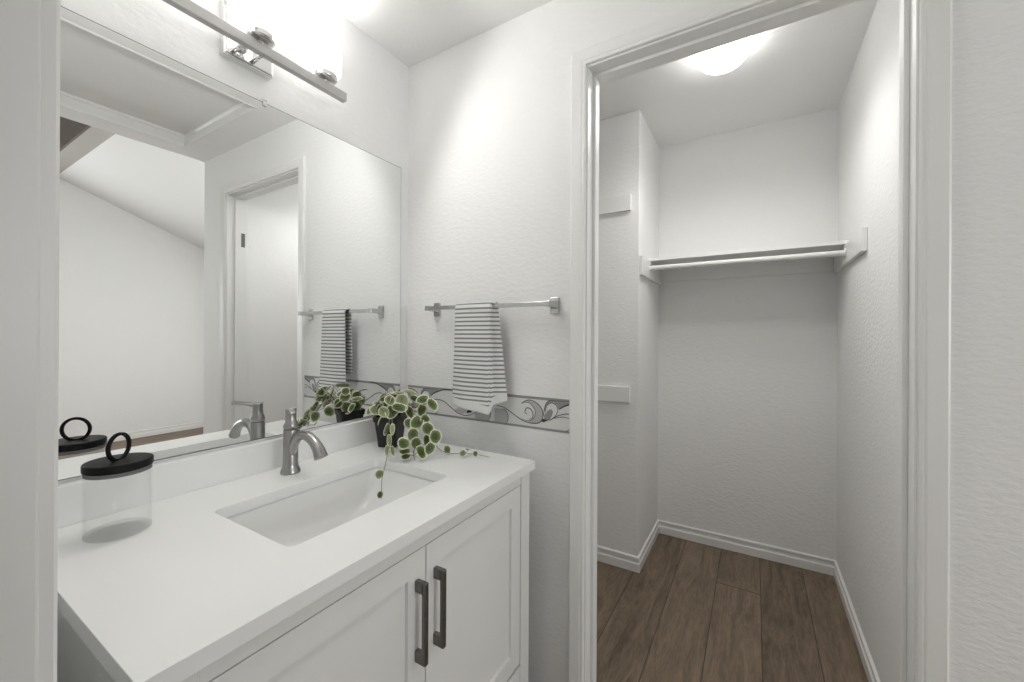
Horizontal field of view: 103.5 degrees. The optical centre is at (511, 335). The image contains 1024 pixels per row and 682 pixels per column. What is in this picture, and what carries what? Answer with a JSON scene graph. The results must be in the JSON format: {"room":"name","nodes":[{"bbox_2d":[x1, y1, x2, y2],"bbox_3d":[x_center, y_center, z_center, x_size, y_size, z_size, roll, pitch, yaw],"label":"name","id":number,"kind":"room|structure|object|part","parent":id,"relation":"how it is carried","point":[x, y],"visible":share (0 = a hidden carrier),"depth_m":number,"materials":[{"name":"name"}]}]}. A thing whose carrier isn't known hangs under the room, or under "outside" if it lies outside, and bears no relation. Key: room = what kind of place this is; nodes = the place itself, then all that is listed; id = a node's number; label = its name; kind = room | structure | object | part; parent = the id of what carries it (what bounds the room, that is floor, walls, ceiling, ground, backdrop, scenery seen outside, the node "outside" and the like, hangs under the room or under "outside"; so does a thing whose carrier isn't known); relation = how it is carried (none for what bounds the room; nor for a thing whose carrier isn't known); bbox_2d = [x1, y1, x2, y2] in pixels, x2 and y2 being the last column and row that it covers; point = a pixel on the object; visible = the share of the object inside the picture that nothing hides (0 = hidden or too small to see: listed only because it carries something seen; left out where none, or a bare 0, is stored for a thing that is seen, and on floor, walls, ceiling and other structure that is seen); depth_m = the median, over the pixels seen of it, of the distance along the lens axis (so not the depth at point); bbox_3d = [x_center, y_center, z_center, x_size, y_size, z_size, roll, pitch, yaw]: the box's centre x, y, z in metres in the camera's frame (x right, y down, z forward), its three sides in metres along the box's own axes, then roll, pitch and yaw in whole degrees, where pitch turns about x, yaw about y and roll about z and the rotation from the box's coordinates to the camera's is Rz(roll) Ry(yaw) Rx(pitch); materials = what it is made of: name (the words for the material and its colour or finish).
{"room":"bathroom","nodes":[
{"label":"bathroom","id":0,"kind":"room"},
{"bbox_2d":[80,432,153,479],"bbox_3d":[-0.825,0.307,0.847,0.110,0.207,0.110,0,0,31],"label":"lid","id":1,"kind":"object","parent":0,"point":[111,466],"visible":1,"depth_m":0.82,"materials":[{"name":"black"}]},
{"bbox_3d":[-0.825,0.268,0.847,0.110,0.016,0.110,0,0,31],"label":"lid","id":2,"kind":"part","parent":1,"relation":"part of","materials":[{"name":"black"}]},
{"bbox_3d":[-0.824,0.234,0.847,0.006,0.060,0.060,0,0,-8],"label":"ring handle","id":3,"kind":"part","parent":1,"relation":"part of","materials":[{"name":"black"}]},
{"bbox_2d":[58,0,408,483],"bbox_3d":[-1.058,-0.235,0.866,0.114,3.000,4.045,0,0,31],"label":"wall","id":4,"kind":"structure","parent":0,"point":[374,117],"depth_m":1.36,"materials":[{"name":"white paint"}]},
{"bbox_2d":[58,418,376,527],"bbox_3d":[-0.746,0.368,1.250,0.026,0.088,1.014,0,0,31],"label":"backsplash","id":5,"kind":"structure","parent":4,"relation":"attached to","point":[81,500],"depth_m":1.06,"materials":[{"name":"white stone"}]},
{"bbox_2d":[58,6,400,480],"bbox_3d":[-0.742,-0.203,1.272,0.008,1.040,1.043,0,0,31],"label":"wall mirror","id":6,"kind":"object","parent":4,"relation":"attached to","point":[229,261],"visible":0.97,"depth_m":1.10,"materials":[{"name":"grey mirror"}]},
{"bbox_2d":[162,0,346,102],"bbox_3d":[-0.729,-0.872,1.148,0.152,0.168,0.544,0,0,31],"label":"vanity light","id":7,"kind":"object","parent":4,"relation":"attached to","point":[249,34],"visible":1,"depth_m":1.14,"materials":[{"name":"silver metal"}]},
{"bbox_3d":[-0.759,-0.801,1.122,0.072,0.014,0.011,0,0,31],"label":"arm","id":8,"kind":"part","parent":7,"relation":"part of","materials":[{"name":"silver metal"}]},
{"bbox_3d":[-0.733,-0.801,1.166,0.072,0.014,0.011,0,0,31],"label":"arm","id":9,"kind":"part","parent":7,"relation":"part of","materials":[{"name":"silver metal"}]},
{"bbox_3d":[-0.704,-0.900,1.133,0.094,0.112,0.094,0,0,31],"label":"lamp shade","id":10,"kind":"part","parent":7,"relation":"part of","materials":[{"name":"white"}]},
{"bbox_3d":[-0.601,-0.900,1.304,0.094,0.112,0.094,0,0,31],"label":"lamp shade","id":11,"kind":"part","parent":7,"relation":"part of","materials":[{"name":"white"}]},
{"bbox_2d":[323,0,551,66],"bbox_3d":[0.074,-1.226,0.766,1.922,0.120,1.165,0,0,31],"label":"ceiling","id":12,"kind":"structure","parent":0,"point":[412,31],"depth_m":1.49,"materials":[{"name":"white paint"}]},
{"bbox_2d":[597,110,658,555],"bbox_3d":[0.516,0.026,2.638,0.762,2.493,0.615,0,0,31],"label":"wall","id":13,"kind":"structure","parent":0,"point":[628,302],"depth_m":2.25,"materials":[{"name":"white paint"}]},
{"bbox_2d":[598,385,629,402],"bbox_3d":[0.420,0.322,2.324,0.512,0.086,0.018,0,0,31],"label":"cleat","id":14,"kind":"object","parent":13,"relation":"attached to","point":[605,392],"visible":0.44,"depth_m":2.23,"materials":[{"name":"white paint"}]},
{"bbox_2d":[599,193,630,214],"bbox_3d":[0.426,-0.726,2.324,0.512,0.090,0.018,0,0,31],"label":"cleat","id":15,"kind":"object","parent":13,"relation":"attached to","point":[619,203],"visible":0.44,"depth_m":2.23,"materials":[{"name":"white paint"}]},
{"bbox_2d":[639,256,661,284],"bbox_3d":[0.827,-0.377,2.394,0.018,0.103,0.515,0,0,31],"label":"cleat","id":16,"kind":"object","parent":13,"relation":"attached to","point":[654,276],"visible":0.8,"depth_m":2.29,"materials":[{"name":"white paint"}]},
{"bbox_2d":[597,519,880,681],"bbox_3d":[0.669,1.232,2.009,1.666,0.082,1.331,0,0,31],"label":"baseboard","id":17,"kind":"structure","parent":13,"relation":"attached to","point":[620,559],"depth_m":2.25,"materials":[{"name":"white paint"}]},
{"bbox_2d":[407,0,1023,681],"bbox_3d":[0.398,0.025,1.315,1.922,2.493,0.115,0,0,31],"label":"wall","id":18,"kind":"structure","parent":0,"point":[489,127],"depth_m":1.38,"materials":[{"name":"white paint"}]},
{"bbox_2d":[408,385,569,433],"bbox_3d":[-0.127,0.274,1.561,0.758,0.115,0.002,0,0,31],"label":"wallpaper border","id":19,"kind":"object","parent":18,"relation":"attached to","point":[541,413],"visible":0.76,"depth_m":1.48,"materials":[{"name":"white paper"}]},
{"bbox_2d":[425,297,558,316],"bbox_3d":[-0.096,-0.104,1.504,0.565,0.056,0.068,0,0,31],"label":"towel bar","id":20,"kind":"object","parent":18,"relation":"attached to","point":[553,303],"visible":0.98,"depth_m":1.40,"materials":[{"name":"silver metal"}]},
{"bbox_3d":[-0.325,-0.106,1.641,0.032,0.056,0.068,0,0,31],"label":"post","id":21,"kind":"part","parent":20,"relation":"part of","materials":[{"name":"silver metal"}]},
{"bbox_2d":[452,301,507,414],"bbox_3d":[-0.124,0.079,1.485,0.216,0.404,0.065,0,0,31],"label":"hand towel","id":22,"kind":"object","parent":20,"relation":"hanging from","point":[479,380],"visible":1,"depth_m":1.46,"materials":[{"name":"white fabric"}]},
{"bbox_3d":[0.132,-0.103,1.367,0.032,0.056,0.068,0,0,31],"label":"post","id":23,"kind":"part","parent":20,"relation":"part of","materials":[{"name":"silver metal"}]},
{"bbox_2d":[584,0,918,681],"bbox_3d":[0.616,0.184,1.183,0.828,2.178,0.115,0,0,31],"label":"door frame","id":24,"kind":"structure","parent":18,"relation":"in","point":[772,14],"depth_m":1.07,"materials":[{"name":"white paint"}]},
{"bbox_2d":[568,0,952,681],"bbox_3d":[0.583,0.165,1.127,0.902,2.216,0.014,0,0,31],"label":"trim","id":25,"kind":"structure","parent":18,"relation":"attached to","point":[935,16],"depth_m":0.91,"materials":[{"name":"white paint"}]},
{"bbox_2d":[596,533,867,681],"bbox_3d":[1.386,1.302,-0.225,5.600,0.050,4.900,0,0,31],"label":"floor","id":26,"kind":"structure","parent":0,"point":[693,611],"depth_m":1.80,"materials":[{"name":"brown wood"}]},
{"bbox_2d":[57,473,528,681],"bbox_3d":[-0.462,0.854,1.081,0.675,0.824,0.989,0,0,31],"label":"vanity cabinet","id":27,"kind":"object","parent":26,"relation":"on","point":[452,604],"visible":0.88,"depth_m":0.89,"materials":[{"name":"white paint"}]},
{"bbox_2d":[57,418,534,681],"bbox_3d":[-0.470,0.384,1.085,0.670,0.116,1.014,0,0,31],"label":"countertop","id":28,"kind":"structure","parent":27,"relation":"on","point":[155,578],"depth_m":0.81,"materials":[{"name":"white stone"}]},
{"bbox_2d":[280,407,327,474],"bbox_3d":[-0.614,0.314,1.174,0.192,0.197,0.066,0,0,35],"label":"faucet","id":29,"kind":"object","parent":28,"relation":"on","point":[292,437],"visible":1,"depth_m":1.20,"materials":[{"name":"silver metal"}]},
{"bbox_3d":[-0.642,0.226,1.178,0.015,0.021,0.090,0,0,-32],"label":"lever","id":30,"kind":"part","parent":29,"relation":"part of","materials":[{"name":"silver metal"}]},
{"bbox_3d":[-0.603,0.330,1.179,0.180,0.103,0.035,0,0,31],"label":"spout","id":31,"kind":"part","parent":29,"relation":"part of","materials":[{"name":"silver metal"}]},
{"bbox_2d":[227,467,435,546],"bbox_3d":[-0.445,0.512,1.072,0.362,0.139,0.524,0,0,31],"label":"sink basin","id":32,"kind":"object","parent":28,"relation":"in","point":[293,520],"visible":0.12,"depth_m":1.19,"materials":[{"name":"white ceramic"}]},
{"bbox_2d":[366,389,487,498],"bbox_3d":[-0.354,0.351,1.377,0.489,0.304,0.295,0,0,31],"label":"potted plant","id":33,"kind":"object","parent":28,"relation":"on","point":[390,424],"visible":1,"depth_m":1.41,"materials":[{"name":"green plant"}]},
{"bbox_3d":[-0.457,0.356,1.520,0.098,0.113,0.098,0,0,11],"label":"pot","id":34,"kind":"part","parent":33,"relation":"part of","materials":[{"name":"black plastic"}]},
{"bbox_3d":[-0.320,0.766,0.741,0.020,0.572,0.438,0,0,31],"label":"door","id":35,"kind":"part","parent":27,"relation":"part of","materials":[{"name":"white paint"}]},
{"bbox_3d":[-0.199,0.633,0.891,0.031,0.181,0.012,0,0,31],"label":"handle","id":36,"kind":"part","parent":27,"relation":"part of","materials":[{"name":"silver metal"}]},
{"bbox_3d":[-0.169,0.634,0.943,0.031,0.181,0.012,0,0,31],"label":"handle","id":37,"kind":"part","parent":27,"relation":"part of","materials":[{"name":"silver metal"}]},
{"bbox_3d":[-0.094,0.767,1.117,0.020,0.572,0.433,0,0,31],"label":"door","id":38,"kind":"part","parent":27,"relation":"part of","materials":[{"name":"white paint"}]},
{"bbox_2d":[599,0,877,147],"bbox_3d":[0.806,-1.249,1.983,1.922,0.060,1.445,0,0,31],"label":"ceiling","id":39,"kind":"structure","parent":0,"point":[805,66],"depth_m":1.96,"materials":[{"name":"white paint"}]},
{"bbox_2d":[696,36,751,74],"bbox_3d":[0.882,-1.166,1.689,0.208,0.103,0.208,0,0,31],"label":"ceiling lamp","id":40,"kind":"object","parent":39,"relation":"attached to","point":[725,58],"visible":0.77,"depth_m":1.65,"materials":[{"name":"white glass"}]},
{"bbox_2d":[657,108,837,559],"bbox_3d":[1.366,0.030,2.428,0.912,2.493,0.099,0,0,31],"label":"wall","id":41,"kind":"structure","parent":0,"point":[747,366],"depth_m":2.35,"materials":[{"name":"white paint"}]},
{"bbox_2d":[661,257,833,281],"bbox_3d":[1.338,-0.384,2.377,0.874,0.085,0.018,0,0,31],"label":"cleat","id":42,"kind":"object","parent":41,"relation":"attached to","point":[825,264],"visible":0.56,"depth_m":2.34,"materials":[{"name":"white paint"}]},
{"bbox_2d":[648,240,848,264],"bbox_3d":[1.259,-0.435,2.245,0.908,0.016,0.325,0,0,31],"label":"closet shelf","id":43,"kind":"object","parent":41,"relation":"attached to","point":[836,245],"visible":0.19,"depth_m":2.11,"materials":[{"name":"white paint"}]},
{"bbox_2d":[836,0,899,681],"bbox_3d":[1.517,0.031,1.552,0.248,2.493,1.445,0,0,31],"label":"wall","id":44,"kind":"structure","parent":0,"point":[868,109],"depth_m":1.52,"materials":[{"name":"white paint"}]},
{"bbox_2d":[833,227,866,272],"bbox_3d":[1.554,-0.379,1.869,0.018,0.093,0.665,0,0,31],"label":"cleat","id":45,"kind":"object","parent":44,"relation":"attached to","point":[856,246],"visible":0.81,"depth_m":1.74,"materials":[{"name":"white paint"}]},
{"bbox_2d":[649,248,845,271],"bbox_3d":[1.166,-0.383,2.091,0.874,0.042,0.042,0,0,31],"label":"closet rod","id":46,"kind":"object","parent":45,"relation":"attached to","point":[840,252],"visible":1,"depth_m":2.05,"materials":[{"name":"white metal"}]},
{"bbox_3d":[-0.262,-0.009,0.215,1.922,2.556,0.120,0,0,31],"label":"wall","id":47,"kind":"structure","parent":0,"visible":0},
{"bbox_2d":[0,0,41,681],"bbox_3d":[-0.197,0.235,0.175,0.811,2.068,0.120,0,0,31],"label":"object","id":48,"kind":"structure","parent":47,"relation":"attached to","point":[20,20],"depth_m":0.41,"materials":[{"name":"white paint"}]},
{"bbox_2d":[38,0,60,681],"bbox_3d":[-0.162,0.217,0.233,0.885,2.105,0.015,0,0,31],"label":"trim","id":49,"kind":"structure","parent":47,"relation":"attached to","point":[50,26],"depth_m":0.43,"materials":[{"name":"white paint"}]}
]}

